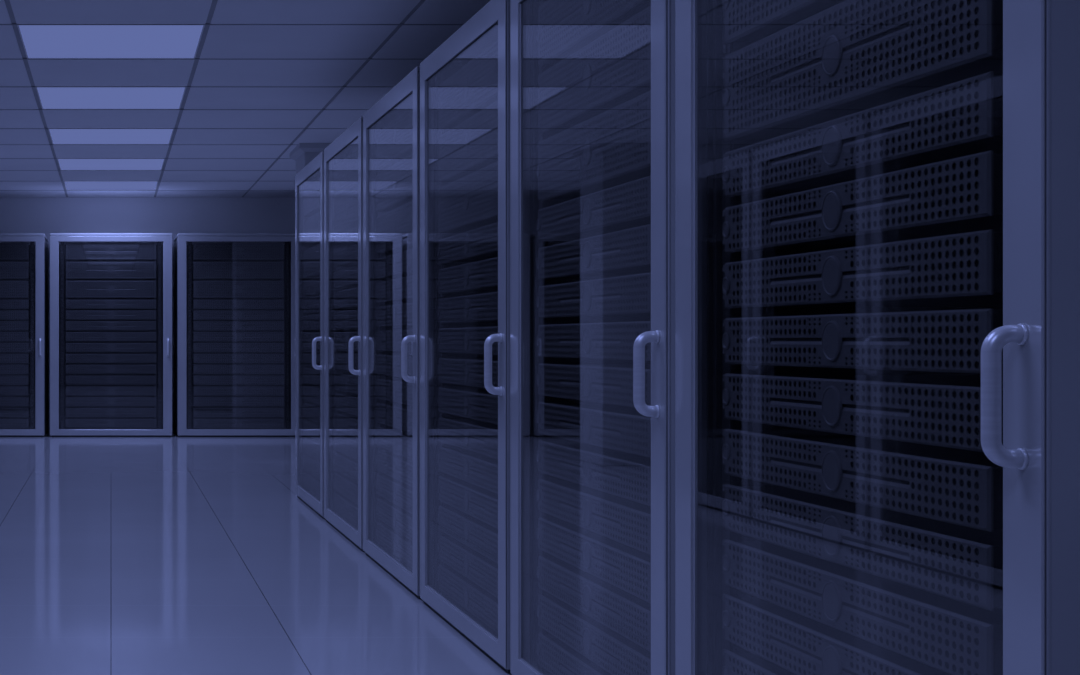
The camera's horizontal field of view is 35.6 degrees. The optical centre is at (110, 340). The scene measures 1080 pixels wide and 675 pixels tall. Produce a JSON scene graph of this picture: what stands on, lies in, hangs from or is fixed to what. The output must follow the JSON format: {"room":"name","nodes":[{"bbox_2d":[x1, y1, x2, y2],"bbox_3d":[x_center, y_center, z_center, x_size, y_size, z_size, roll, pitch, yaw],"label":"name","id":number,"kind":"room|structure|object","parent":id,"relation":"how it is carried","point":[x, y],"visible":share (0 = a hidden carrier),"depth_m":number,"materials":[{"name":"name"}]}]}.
{"room":"server room","nodes":[
{"label":"server room","id":0,"kind":"room"},
{"bbox_2d":[0,197,294,430],"bbox_3d":[0.000,-0.343,17.250,8.595,2.671,0.100,0,0,0],"label":"wall","id":1,"kind":"structure","parent":0,"point":[46,215],"depth_m":17.20,"materials":[{"name":"white paint"}]},
{"bbox_2d":[0,0,489,196],"bbox_3d":[0.000,-1.616,6.755,8.595,0.124,20.890,0,0,0],"label":"ceiling","id":2,"kind":"structure","parent":0,"point":[265,78],"depth_m":9.45,"materials":[{"name":"white tile"}]},
{"bbox_2d":[17,25,204,58],"bbox_3d":[0.000,-1.569,8.248,0.929,0.022,0.942,0,0,0],"label":"recessed light","id":3,"kind":"object","parent":2,"relation":"in","point":[39,41],"visible":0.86,"depth_m":8.23,"materials":[{"name":"plastic"}]},
{"bbox_2d":[36,87,185,108],"bbox_3d":[0.000,-1.569,10.158,0.929,0.022,0.942,0,0,0],"label":"recessed light","id":4,"kind":"object","parent":2,"relation":"in","point":[49,97],"visible":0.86,"depth_m":10.13,"materials":[{"name":"plastic"}]},
{"bbox_2d":[48,129,173,143],"bbox_3d":[0.000,-1.569,12.068,0.929,0.022,0.942,0,0,0],"label":"recessed light","id":5,"kind":"object","parent":2,"relation":"in","point":[58,136],"visible":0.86,"depth_m":12.07,"materials":[{"name":"plastic"}]},
{"bbox_2d":[57,159,164,169],"bbox_3d":[0.000,-1.569,13.977,0.929,0.022,0.942,0,0,0],"label":"recessed light","id":6,"kind":"object","parent":2,"relation":"in","point":[64,164],"visible":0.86,"depth_m":13.99,"materials":[{"name":"plastic"}]},
{"bbox_2d":[64,181,157,189],"bbox_3d":[0.000,-1.569,15.887,0.929,0.022,0.942,0,0,0],"label":"recessed light","id":7,"kind":"object","parent":2,"relation":"in","point":[69,185],"visible":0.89,"depth_m":15.89,"materials":[{"name":"plastic"}]},
{"bbox_2d":[0,431,511,674],"bbox_3d":[0.000,1.043,6.755,8.795,0.100,21.090,0,0,0],"label":"floor","id":8,"kind":"structure","parent":0,"point":[173,555],"depth_m":6.62,"materials":[{"name":"tile"}]},
{"bbox_2d":[0,233,47,436],"bbox_3d":[-1.314,-0.053,16.644,1.258,2.092,1.032,0,0,0],"label":"tall cabinet","id":9,"kind":"object","parent":8,"relation":"on","point":[38,427],"visible":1,"depth_m":16.20,"materials":[{"name":"black metal"}]},
{"bbox_2d":[0,243,29,262],"bbox_3d":[-1.315,-0.917,16.570,0.934,0.175,0.724,0,0,0],"label":"server","id":10,"kind":"object","parent":9,"relation":"in","point":[9,252],"visible":1,"depth_m":16.21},
{"bbox_2d":[0,262,29,280],"bbox_3d":[-1.315,-0.722,16.570,0.934,0.175,0.724,0,0,0],"label":"server","id":11,"kind":"object","parent":9,"relation":"in","point":[9,271],"visible":1,"depth_m":16.21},
{"bbox_2d":[0,281,29,298],"bbox_3d":[-1.315,-0.525,16.570,0.934,0.175,0.724,0,0,0],"label":"server","id":12,"kind":"object","parent":9,"relation":"in","point":[8,289],"visible":1,"depth_m":16.21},
{"bbox_2d":[50,233,171,436],"bbox_3d":[0.000,-0.053,16.644,1.258,2.092,1.032,0,0,0],"label":"tall cabinet","id":13,"kind":"object","parent":8,"relation":"on","point":[58,260],"visible":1,"depth_m":16.19,"materials":[{"name":"metal"}]},
{"bbox_2d":[66,243,155,261],"bbox_3d":[-0.001,-0.917,16.570,0.934,0.175,0.724,0,0,0],"label":"server","id":14,"kind":"object","parent":13,"relation":"in","point":[75,252],"visible":1,"depth_m":16.21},
{"bbox_2d":[66,262,155,280],"bbox_3d":[-0.001,-0.722,16.570,0.934,0.175,0.724,0,0,0],"label":"server","id":15,"kind":"object","parent":13,"relation":"in","point":[75,271],"visible":1,"depth_m":16.21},
{"bbox_2d":[66,281,155,298],"bbox_3d":[-0.001,-0.525,16.570,0.934,0.175,0.724,0,0,0],"label":"server","id":16,"kind":"object","parent":13,"relation":"in","point":[74,289],"visible":1,"depth_m":16.21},
{"bbox_2d":[66,406,155,416],"bbox_3d":[-0.001,0.744,16.570,0.934,0.092,0.724,0,0,0],"label":"server","id":17,"kind":"object","parent":13,"relation":"in","point":[71,411],"visible":1,"depth_m":16.21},
{"bbox_2d":[66,417,155,427],"bbox_3d":[-0.001,0.856,16.570,0.934,0.092,0.724,0,0,0],"label":"server","id":18,"kind":"object","parent":13,"relation":"in","point":[71,422],"visible":1,"depth_m":16.21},
{"bbox_2d":[66,374,155,384],"bbox_3d":[-0.001,0.410,16.570,0.934,0.092,0.724,0,0,0],"label":"server","id":19,"kind":"object","parent":13,"relation":"in","point":[71,379],"visible":1,"depth_m":16.21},
{"bbox_2d":[66,395,155,405],"bbox_3d":[-0.001,0.633,16.570,0.934,0.092,0.724,0,0,0],"label":"server","id":20,"kind":"object","parent":13,"relation":"in","point":[71,400],"visible":1,"depth_m":16.21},
{"bbox_2d":[66,300,155,309],"bbox_3d":[-0.001,-0.371,16.570,0.934,0.092,0.724,0,0,0],"label":"server","id":21,"kind":"object","parent":13,"relation":"in","point":[70,304],"visible":1,"depth_m":16.21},
{"bbox_2d":[66,321,155,330],"bbox_3d":[-0.001,-0.148,16.570,0.934,0.092,0.724,0,0,0],"label":"server","id":22,"kind":"object","parent":13,"relation":"in","point":[70,325],"visible":1,"depth_m":16.21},
{"bbox_2d":[66,364,155,373],"bbox_3d":[-0.001,0.298,16.570,0.934,0.092,0.724,0,0,0],"label":"server","id":23,"kind":"object","parent":13,"relation":"in","point":[70,368],"visible":1,"depth_m":16.21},
{"bbox_2d":[66,385,155,394],"bbox_3d":[-0.001,0.521,16.570,0.934,0.092,0.724,0,0,0],"label":"server","id":24,"kind":"object","parent":13,"relation":"in","point":[70,389],"visible":1,"depth_m":16.21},
{"bbox_2d":[66,311,155,319],"bbox_3d":[-0.001,-0.259,16.570,0.934,0.092,0.724,0,0,0],"label":"server","id":25,"kind":"object","parent":13,"relation":"in","point":[70,315],"visible":1,"depth_m":16.21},
{"bbox_2d":[66,332,155,340],"bbox_3d":[-0.001,-0.036,16.570,0.934,0.092,0.724,0,0,0],"label":"server","id":26,"kind":"object","parent":13,"relation":"in","point":[70,336],"visible":1,"depth_m":16.21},
{"bbox_2d":[66,343,155,351],"bbox_3d":[-0.001,0.075,16.570,0.934,0.092,0.724,0,0,0],"label":"server","id":27,"kind":"object","parent":13,"relation":"in","point":[70,347],"visible":1,"depth_m":16.21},
{"bbox_2d":[66,354,155,362],"bbox_3d":[-0.001,0.187,16.570,0.934,0.092,0.724,0,0,0],"label":"server","id":28,"kind":"object","parent":13,"relation":"in","point":[70,358],"visible":1,"depth_m":16.21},
{"bbox_2d":[174,233,294,436],"bbox_3d":[1.314,-0.053,16.644,1.258,2.092,1.032,0,0,0],"label":"tall cabinet","id":29,"kind":"object","parent":8,"relation":"on","point":[183,427],"visible":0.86,"depth_m":16.19,"materials":[{"name":"black metal"}]},
{"bbox_2d":[192,243,283,262],"bbox_3d":[1.313,-0.917,16.570,0.934,0.175,0.724,0,0,0],"label":"server","id":30,"kind":"object","parent":29,"relation":"in","point":[201,252],"visible":1,"depth_m":16.21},
{"bbox_2d":[192,262,283,280],"bbox_3d":[1.313,-0.722,16.570,0.934,0.175,0.724,0,0,0],"label":"server","id":31,"kind":"object","parent":29,"relation":"in","point":[201,271],"visible":1,"depth_m":16.21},
{"bbox_2d":[192,281,283,298],"bbox_3d":[1.313,-0.525,16.570,0.934,0.175,0.724,0,0,0],"label":"server","id":32,"kind":"object","parent":29,"relation":"in","point":[200,289],"visible":1,"depth_m":16.21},
{"bbox_2d":[192,416,283,427],"bbox_3d":[1.313,0.856,16.570,0.934,0.092,0.724,0,0,0],"label":"server","id":33,"kind":"object","parent":29,"relation":"in","point":[197,422],"visible":1,"depth_m":16.21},
{"bbox_2d":[192,406,283,416],"bbox_3d":[1.313,0.744,16.570,0.934,0.092,0.724,0,0,0],"label":"server","id":34,"kind":"object","parent":29,"relation":"in","point":[197,411],"visible":1,"depth_m":16.21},
{"bbox_2d":[192,374,283,384],"bbox_3d":[1.313,0.410,16.570,0.934,0.092,0.724,0,0,0],"label":"server","id":35,"kind":"object","parent":29,"relation":"in","point":[197,379],"visible":1,"depth_m":16.21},
{"bbox_2d":[192,395,283,405],"bbox_3d":[1.313,0.633,16.570,0.934,0.092,0.724,0,0,0],"label":"server","id":36,"kind":"object","parent":29,"relation":"in","point":[197,400],"visible":1,"depth_m":16.21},
{"bbox_2d":[192,364,283,373],"bbox_3d":[1.313,0.298,16.570,0.934,0.092,0.724,0,0,0],"label":"server","id":37,"kind":"object","parent":29,"relation":"in","point":[196,368],"visible":1,"depth_m":16.21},
{"bbox_2d":[192,385,283,394],"bbox_3d":[1.313,0.521,16.570,0.934,0.092,0.724,0,0,0],"label":"server","id":38,"kind":"object","parent":29,"relation":"in","point":[196,389],"visible":1,"depth_m":16.21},
{"bbox_2d":[192,300,283,309],"bbox_3d":[1.313,-0.371,16.570,0.934,0.092,0.724,0,0,0],"label":"server","id":39,"kind":"object","parent":29,"relation":"in","point":[196,304],"visible":1,"depth_m":16.21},
{"bbox_2d":[192,321,283,330],"bbox_3d":[1.313,-0.148,16.570,0.934,0.092,0.724,0,0,0],"label":"server","id":40,"kind":"object","parent":29,"relation":"in","point":[196,325],"visible":1,"depth_m":16.21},
{"bbox_2d":[192,343,283,351],"bbox_3d":[1.313,0.075,16.570,0.934,0.092,0.724,0,0,0],"label":"server","id":41,"kind":"object","parent":29,"relation":"in","point":[196,347],"visible":1,"depth_m":16.21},
{"bbox_2d":[192,311,283,319],"bbox_3d":[1.313,-0.259,16.570,0.934,0.092,0.724,0,0,0],"label":"server","id":42,"kind":"object","parent":29,"relation":"in","point":[196,315],"visible":1,"depth_m":16.21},
{"bbox_2d":[192,332,283,340],"bbox_3d":[1.313,-0.036,16.570,0.934,0.092,0.724,0,0,0],"label":"server","id":43,"kind":"object","parent":29,"relation":"in","point":[196,336],"visible":1,"depth_m":16.21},
{"bbox_2d":[192,354,283,362],"bbox_3d":[1.313,0.187,16.570,0.934,0.092,0.724,0,0,0],"label":"server","id":44,"kind":"object","parent":29,"relation":"in","point":[196,358],"visible":1,"depth_m":16.21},
{"bbox_2d":[295,151,324,518],"bbox_3d":[1.635,-0.029,9.377,1.032,2.044,1.290,0,0,0],"label":"tall cabinet","id":45,"kind":"object","parent":8,"relation":"on","point":[314,170],"visible":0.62,"depth_m":9.65,"materials":[{"name":"black metal"}]},
{"bbox_2d":[306,178,319,215],"bbox_3d":[1.561,-0.855,9.378,0.724,0.168,0.934,0,0,0],"label":"server","id":46,"kind":"object","parent":45,"relation":"in","point":[313,191],"visible":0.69,"depth_m":9.39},
{"bbox_2d":[306,211,319,246],"bbox_3d":[1.561,-0.665,9.378,0.724,0.168,0.934,0,0,0],"label":"server","id":47,"kind":"object","parent":45,"relation":"in","point":[313,222],"visible":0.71,"depth_m":9.41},
{"bbox_2d":[306,244,319,276],"bbox_3d":[1.561,-0.475,9.378,0.724,0.168,0.934,0,0,0],"label":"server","id":48,"kind":"object","parent":45,"relation":"in","point":[313,253],"visible":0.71,"depth_m":9.39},
{"bbox_2d":[290,143,330,173],"bbox_3d":[1.832,-0.282,12.780,0.690,2.551,0.690,0,0,0],"label":"column","id":49,"kind":"structure","parent":8,"relation":"on","point":[303,153],"depth_m":12.48,"materials":[{"name":"white paint"}]},
{"bbox_2d":[324,116,364,551],"bbox_3d":[1.635,-0.029,8.027,1.032,2.044,1.290,0,0,0],"label":"tall cabinet","id":50,"kind":"object","parent":8,"relation":"on","point":[351,139],"visible":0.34,"depth_m":8.51,"materials":[{"name":"black metal"}]},
{"bbox_2d":[334,149,357,196],"bbox_3d":[1.561,-0.855,8.028,0.724,0.168,0.934,0,0,0],"label":"server","id":51,"kind":"object","parent":50,"relation":"in","point":[346,171],"visible":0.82,"depth_m":8.06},
{"bbox_2d":[334,187,357,231],"bbox_3d":[1.561,-0.665,8.028,0.724,0.168,0.934,0,0,0],"label":"server","id":52,"kind":"object","parent":50,"relation":"in","point":[346,207],"visible":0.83,"depth_m":8.08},
{"bbox_2d":[334,226,357,267],"bbox_3d":[1.561,-0.475,8.028,0.724,0.168,0.934,0,0,0],"label":"server","id":53,"kind":"object","parent":50,"relation":"in","point":[346,243],"visible":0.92,"depth_m":8.09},
{"bbox_2d":[334,493,357,526],"bbox_3d":[1.561,0.869,8.028,0.724,0.090,0.934,0,0,0],"label":"server","id":54,"kind":"object","parent":50,"relation":"in","point":[347,508],"visible":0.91,"depth_m":8.06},
{"bbox_2d":[334,413,357,437],"bbox_3d":[1.561,0.435,8.028,0.724,0.090,0.934,0,0,0],"label":"server","id":55,"kind":"object","parent":50,"relation":"in","point":[347,423],"visible":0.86,"depth_m":8.09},
{"bbox_2d":[334,433,357,459],"bbox_3d":[1.561,0.544,8.028,0.724,0.090,0.934,0,0,0],"label":"server","id":56,"kind":"object","parent":50,"relation":"in","point":[346,444],"visible":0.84,"depth_m":8.06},
{"bbox_2d":[334,393,357,415],"bbox_3d":[1.561,0.327,8.028,0.724,0.090,0.934,0,0,0],"label":"server","id":57,"kind":"object","parent":50,"relation":"in","point":[344,402],"visible":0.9,"depth_m":8.09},
{"bbox_2d":[334,265,357,287],"bbox_3d":[1.561,-0.324,8.028,0.724,0.090,0.934,0,0,0],"label":"server","id":58,"kind":"object","parent":50,"relation":"in","point":[348,277],"visible":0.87,"depth_m":8.09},
{"bbox_2d":[334,287,357,308],"bbox_3d":[1.561,-0.216,8.028,0.724,0.090,0.934,0,0,0],"label":"server","id":59,"kind":"object","parent":50,"relation":"in","point":[348,298],"visible":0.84,"depth_m":8.06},
{"bbox_2d":[334,372,357,393],"bbox_3d":[1.561,0.218,8.028,0.724,0.090,0.934,0,0,0],"label":"server","id":60,"kind":"object","parent":50,"relation":"in","point":[348,382],"visible":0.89,"depth_m":8.06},
{"bbox_2d":[334,309,357,328],"bbox_3d":[1.561,-0.107,8.028,0.724,0.090,0.934,0,0,0],"label":"server","id":61,"kind":"object","parent":50,"relation":"in","point":[342,319],"visible":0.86,"depth_m":8.03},
{"bbox_2d":[363,66,420,598],"bbox_3d":[1.635,-0.029,6.677,1.032,2.044,1.290,0,0,0],"label":"tall cabinet","id":62,"kind":"object","parent":8,"relation":"on","point":[405,94],"visible":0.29,"depth_m":7.16,"materials":[{"name":"black metal"}]},
{"bbox_2d":[376,106,412,169],"bbox_3d":[1.561,-0.855,6.678,0.724,0.168,0.934,0,0,0],"label":"server","id":63,"kind":"object","parent":62,"relation":"in","point":[394,141],"visible":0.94,"depth_m":6.67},
{"bbox_2d":[376,153,412,211],"bbox_3d":[1.561,-0.665,6.678,0.724,0.168,0.934,0,0,0],"label":"server","id":64,"kind":"object","parent":62,"relation":"in","point":[394,190],"visible":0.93,"depth_m":6.67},
{"bbox_2d":[376,201,412,253],"bbox_3d":[1.561,-0.475,6.678,0.724,0.168,0.934,0,0,0],"label":"server","id":65,"kind":"object","parent":62,"relation":"in","point":[394,234],"visible":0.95,"depth_m":6.68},
{"bbox_2d":[376,522,412,568],"bbox_3d":[1.561,0.869,6.678,0.724,0.090,0.934,0,0,0],"label":"server","id":66,"kind":"object","parent":62,"relation":"in","point":[388,537],"visible":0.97,"depth_m":6.67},
{"bbox_2d":[376,498,412,541],"bbox_3d":[1.561,0.761,6.678,0.724,0.090,0.934,0,0,0],"label":"server","id":67,"kind":"object","parent":62,"relation":"in","point":[399,519],"visible":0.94,"depth_m":6.67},
{"bbox_2d":[376,474,412,513],"bbox_3d":[1.561,0.652,6.678,0.724,0.090,0.934,0,0,0],"label":"server","id":68,"kind":"object","parent":62,"relation":"in","point":[397,492],"visible":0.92,"depth_m":6.67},
{"bbox_2d":[376,426,412,459],"bbox_3d":[1.561,0.435,6.678,0.724,0.090,0.934,0,0,0],"label":"server","id":69,"kind":"object","parent":62,"relation":"in","point":[395,440],"visible":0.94,"depth_m":6.67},
{"bbox_2d":[376,248,412,278],"bbox_3d":[1.561,-0.324,6.678,0.724,0.090,0.934,0,0,0],"label":"server","id":70,"kind":"object","parent":62,"relation":"in","point":[400,264],"visible":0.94,"depth_m":6.69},
{"bbox_2d":[376,275,412,302],"bbox_3d":[1.561,-0.216,6.678,0.724,0.090,0.934,0,0,0],"label":"server","id":71,"kind":"object","parent":62,"relation":"in","point":[399,289],"visible":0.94,"depth_m":6.69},
{"bbox_2d":[376,379,412,405],"bbox_3d":[1.561,0.218,6.678,0.724,0.090,0.934,0,0,0],"label":"server","id":72,"kind":"object","parent":62,"relation":"in","point":[394,390],"visible":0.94,"depth_m":6.67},
{"bbox_2d":[376,329,412,351],"bbox_3d":[1.561,0.001,6.678,0.724,0.090,0.934,0,0,0],"label":"server","id":73,"kind":"object","parent":62,"relation":"in","point":[386,340],"visible":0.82,"depth_m":6.74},
{"bbox_2d":[376,355,412,376],"bbox_3d":[1.561,0.110,6.678,0.724,0.090,0.934,0,0,0],"label":"server","id":74,"kind":"object","parent":62,"relation":"in","point":[388,365],"visible":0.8,"depth_m":6.76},
{"bbox_2d":[376,450,412,486],"bbox_3d":[1.561,0.544,6.678,0.724,0.090,0.934,0,0,0],"label":"server","id":75,"kind":"object","parent":62,"relation":"in","point":[398,467],"visible":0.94,"depth_m":6.67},
{"bbox_2d":[376,403,412,432],"bbox_3d":[1.561,0.327,6.678,0.724,0.090,0.934,0,0,0],"label":"server","id":76,"kind":"object","parent":62,"relation":"in","point":[396,415],"visible":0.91,"depth_m":6.68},
{"bbox_2d":[376,302,412,326],"bbox_3d":[1.561,-0.107,6.678,0.724,0.090,0.934,0,0,0],"label":"server","id":77,"kind":"object","parent":62,"relation":"in","point":[397,314],"visible":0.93,"depth_m":6.66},
{"bbox_2d":[420,0,510,673],"bbox_3d":[1.635,-0.029,5.327,1.032,2.044,1.290,0,0,0],"label":"tall cabinet","id":78,"kind":"object","parent":8,"relation":"on","point":[491,23],"visible":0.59,"depth_m":5.75,"materials":[{"name":"black metal"}]},
{"bbox_2d":[437,40,497,130],"bbox_3d":[1.561,-0.855,5.328,0.724,0.168,0.934,0,0,0],"label":"server","id":79,"kind":"object","parent":78,"relation":"in","point":[471,89],"visible":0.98,"depth_m":5.29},
{"bbox_2d":[437,100,497,181],"bbox_3d":[1.561,-0.665,5.328,0.724,0.168,0.934,0,0,0],"label":"server","id":80,"kind":"object","parent":78,"relation":"in","point":[470,146],"visible":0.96,"depth_m":5.30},
{"bbox_2d":[437,161,497,233],"bbox_3d":[1.561,-0.475,5.328,0.724,0.168,0.934,0,0,0],"label":"server","id":81,"kind":"object","parent":78,"relation":"in","point":[470,202],"visible":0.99,"depth_m":5.30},
{"bbox_2d":[437,535,497,597],"bbox_3d":[1.561,0.761,5.328,0.724,0.090,0.934,0,0,0],"label":"server","id":82,"kind":"object","parent":78,"relation":"in","point":[481,570],"visible":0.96,"depth_m":5.30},
{"bbox_2d":[437,565,497,632],"bbox_3d":[1.561,0.869,5.328,0.724,0.090,0.934,0,0,0],"label":"server","id":83,"kind":"object","parent":78,"relation":"in","point":[479,602],"visible":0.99,"depth_m":5.30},
{"bbox_2d":[437,506,497,562],"bbox_3d":[1.561,0.652,5.328,0.724,0.090,0.934,0,0,0],"label":"server","id":84,"kind":"object","parent":78,"relation":"in","point":[476,534],"visible":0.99,"depth_m":5.30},
{"bbox_2d":[437,447,497,493],"bbox_3d":[1.561,0.435,5.328,0.724,0.090,0.934,0,0,0],"label":"server","id":85,"kind":"object","parent":78,"relation":"in","point":[480,470],"visible":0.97,"depth_m":5.30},
{"bbox_2d":[437,222,497,263],"bbox_3d":[1.561,-0.324,5.328,0.724,0.090,0.934,0,0,0],"label":"server","id":86,"kind":"object","parent":78,"relation":"in","point":[481,243],"visible":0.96,"depth_m":5.31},
{"bbox_2d":[437,257,497,293],"bbox_3d":[1.561,-0.216,5.328,0.724,0.090,0.934,0,0,0],"label":"server","id":87,"kind":"object","parent":78,"relation":"in","point":[481,276],"visible":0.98,"depth_m":5.31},
{"bbox_2d":[437,388,497,424],"bbox_3d":[1.561,0.218,5.328,0.724,0.090,0.934,0,0,0],"label":"server","id":88,"kind":"object","parent":78,"relation":"in","point":[479,404],"visible":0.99,"depth_m":5.31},
{"bbox_2d":[437,326,497,354],"bbox_3d":[1.561,0.001,5.328,0.724,0.090,0.934,0,0,0],"label":"server","id":89,"kind":"object","parent":78,"relation":"in","point":[468,340],"visible":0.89,"depth_m":5.33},
{"bbox_2d":[437,358,497,387],"bbox_3d":[1.561,0.110,5.328,0.724,0.090,0.934,0,0,0],"label":"server","id":90,"kind":"object","parent":78,"relation":"in","point":[466,372],"visible":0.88,"depth_m":5.35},
{"bbox_2d":[437,476,497,528],"bbox_3d":[1.561,0.544,5.328,0.724,0.090,0.934,0,0,0],"label":"server","id":91,"kind":"object","parent":78,"relation":"in","point":[480,503],"visible":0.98,"depth_m":5.30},
{"bbox_2d":[437,417,497,458],"bbox_3d":[1.561,0.327,5.328,0.724,0.090,0.934,0,0,0],"label":"server","id":92,"kind":"object","parent":78,"relation":"in","point":[481,437],"visible":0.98,"depth_m":5.30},
{"bbox_2d":[437,292,497,322],"bbox_3d":[1.561,-0.107,5.328,0.724,0.090,0.934,0,0,0],"label":"server","id":93,"kind":"object","parent":78,"relation":"in","point":[483,307],"visible":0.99,"depth_m":5.29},
{"bbox_2d":[510,0,674,674],"bbox_3d":[1.635,-0.029,3.977,1.032,2.044,1.290,0,0,0],"label":"tall cabinet","id":94,"kind":"object","parent":8,"relation":"on","point":[525,70],"visible":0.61,"depth_m":4.51,"materials":[{"name":"black metal"}]},
{"bbox_2d":[536,633,611,674],"bbox_3d":[1.561,0.869,3.978,0.724,0.090,0.934,0,0,0],"label":"server","id":95,"kind":"object","parent":94,"relation":"in","point":[555,656],"visible":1,"depth_m":4.23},
{"bbox_2d":[536,6,650,133],"bbox_3d":[1.561,-0.665,3.978,0.724,0.168,0.934,0,0,0],"label":"server","id":96,"kind":"object","parent":94,"relation":"in","point":[614,69],"visible":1,"depth_m":3.90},
{"bbox_2d":[536,90,650,201],"bbox_3d":[1.561,-0.475,3.978,0.724,0.168,0.934,0,0,0],"label":"server","id":97,"kind":"object","parent":94,"relation":"in","point":[611,148],"visible":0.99,"depth_m":3.90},
{"bbox_2d":[536,556,650,651],"bbox_3d":[1.561,0.652,3.978,0.724,0.090,0.934,0,0,0],"label":"server","id":98,"kind":"object","parent":94,"relation":"in","point":[628,615],"visible":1,"depth_m":3.91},
{"bbox_2d":[536,479,650,554],"bbox_3d":[1.561,0.435,3.978,0.724,0.090,0.934,0,0,0],"label":"server","id":99,"kind":"object","parent":94,"relation":"in","point":[627,522],"visible":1,"depth_m":3.90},
{"bbox_2d":[536,175,650,240],"bbox_3d":[1.561,-0.324,3.978,0.724,0.090,0.934,0,0,0],"label":"server","id":100,"kind":"object","parent":94,"relation":"in","point":[627,205],"visible":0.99,"depth_m":3.92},
{"bbox_2d":[536,224,650,279],"bbox_3d":[1.561,-0.216,3.978,0.724,0.090,0.934,0,0,0],"label":"server","id":101,"kind":"object","parent":94,"relation":"in","point":[624,252],"visible":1,"depth_m":3.93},
{"bbox_2d":[536,402,650,457],"bbox_3d":[1.561,0.218,3.978,0.724,0.090,0.934,0,0,0],"label":"server","id":102,"kind":"object","parent":94,"relation":"in","point":[610,426],"visible":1,"depth_m":3.93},
{"bbox_2d":[536,0,650,66],"bbox_3d":[1.561,-0.855,3.978,0.724,0.168,0.934,0,0,0],"label":"server","id":103,"kind":"object","parent":94,"relation":"in","point":[565,27],"visible":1,"depth_m":4.11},
{"bbox_2d":[536,594,650,674],"bbox_3d":[1.561,0.761,3.978,0.724,0.090,0.934,0,0,0],"label":"server","id":104,"kind":"object","parent":94,"relation":"in","point":[613,652],"visible":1,"depth_m":3.95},
{"bbox_2d":[536,363,650,406],"bbox_3d":[1.561,0.110,3.978,0.724,0.090,0.934,0,0,0],"label":"server","id":105,"kind":"object","parent":94,"relation":"in","point":[599,383],"visible":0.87,"depth_m":3.96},
{"bbox_2d":[536,321,650,360],"bbox_3d":[1.561,0.001,3.978,0.724,0.090,0.934,0,0,0],"label":"server","id":106,"kind":"object","parent":94,"relation":"in","point":[607,340],"visible":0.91,"depth_m":3.94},
{"bbox_2d":[536,517,650,602],"bbox_3d":[1.561,0.544,3.978,0.724,0.090,0.934,0,0,0],"label":"server","id":107,"kind":"object","parent":94,"relation":"in","point":[627,568],"visible":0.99,"depth_m":3.91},
{"bbox_2d":[536,440,650,505],"bbox_3d":[1.561,0.327,3.978,0.724,0.090,0.934,0,0,0],"label":"server","id":108,"kind":"object","parent":94,"relation":"in","point":[625,475],"visible":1,"depth_m":3.92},
{"bbox_2d":[536,272,650,317],"bbox_3d":[1.561,-0.107,3.978,0.724,0.090,0.934,0,0,0],"label":"server","id":109,"kind":"object","parent":94,"relation":"in","point":[628,295],"visible":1,"depth_m":3.92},
{"bbox_2d":[675,0,1079,674],"bbox_3d":[1.635,-0.029,2.627,1.032,2.044,1.290,0,0,0],"label":"tall cabinet","id":110,"kind":"object","parent":8,"relation":"on","point":[1039,335],"visible":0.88,"depth_m":2.04,"materials":[{"name":"grey paint"}]},
{"bbox_2d":[722,650,795,674],"bbox_3d":[1.561,0.652,2.628,0.724,0.090,0.934,0,0,0],"label":"server","id":111,"kind":"object","parent":110,"relation":"in","point":[735,663],"visible":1,"depth_m":3.00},
{"bbox_2d":[722,0,844,43],"bbox_3d":[1.561,-0.665,2.628,0.724,0.168,0.934,0,0,0],"label":"server","id":112,"kind":"object","parent":110,"relation":"in","point":[745,20],"visible":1,"depth_m":2.93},
{"bbox_2d":[722,595,950,674],"bbox_3d":[1.561,0.544,2.628,0.724,0.090,0.934,0,0,0],"label":"server","id":113,"kind":"object","parent":110,"relation":"in","point":[799,644],"visible":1,"depth_m":2.76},
{"bbox_2d":[722,0,1002,140],"bbox_3d":[1.561,-0.475,2.628,0.724,0.168,0.934,0,0,0],"label":"server","id":114,"kind":"object","parent":110,"relation":"in","point":[848,57],"visible":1,"depth_m":2.57,"materials":[{"name":"metal"}]},
{"bbox_2d":[722,71,1002,197],"bbox_3d":[1.561,-0.324,2.628,0.724,0.090,0.934,0,0,0],"label":"server","id":115,"kind":"object","parent":110,"relation":"in","point":[964,117],"visible":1,"depth_m":2.49,"materials":[{"name":"metal"}]},
{"bbox_2d":[722,150,1002,252],"bbox_3d":[1.561,-0.216,2.628,0.724,0.090,0.934,0,0,0],"label":"server","id":116,"kind":"object","parent":110,"relation":"in","point":[964,194],"visible":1,"depth_m":2.51,"materials":[{"name":"metal"}]},
{"bbox_2d":[722,539,1002,674],"bbox_3d":[1.561,0.435,2.628,0.724,0.090,0.934,0,0,0],"label":"server","id":117,"kind":"object","parent":110,"relation":"in","point":[953,637],"visible":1,"depth_m":2.50,"materials":[{"name":"metal"}]},
{"bbox_2d":[722,429,1002,531],"bbox_3d":[1.561,0.218,2.628,0.724,0.090,0.934,0,0,0],"label":"server","id":118,"kind":"object","parent":110,"relation":"in","point":[962,487],"visible":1,"depth_m":2.51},
{"bbox_2d":[722,373,1002,451],"bbox_3d":[1.561,0.110,2.628,0.724,0.090,0.934,0,0,0],"label":"server","id":119,"kind":"object","parent":110,"relation":"in","point":[935,410],"visible":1,"depth_m":2.55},
{"bbox_2d":[722,309,1002,372],"bbox_3d":[1.561,0.001,2.628,0.724,0.090,0.934,0,0,0],"label":"server","id":120,"kind":"object","parent":110,"relation":"in","point":[940,340],"visible":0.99,"depth_m":2.50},
{"bbox_2d":[722,484,1002,610],"bbox_3d":[1.561,0.327,2.628,0.724,0.090,0.934,0,0,0],"label":"server","id":121,"kind":"object","parent":110,"relation":"in","point":[964,564],"visible":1,"depth_m":2.49,"materials":[{"name":"metal"}]},
{"bbox_2d":[722,229,1002,307],"bbox_3d":[1.561,-0.107,2.628,0.724,0.090,0.934,0,0,0],"label":"server","id":122,"kind":"object","parent":110,"relation":"in","point":[961,269],"visible":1,"depth_m":2.50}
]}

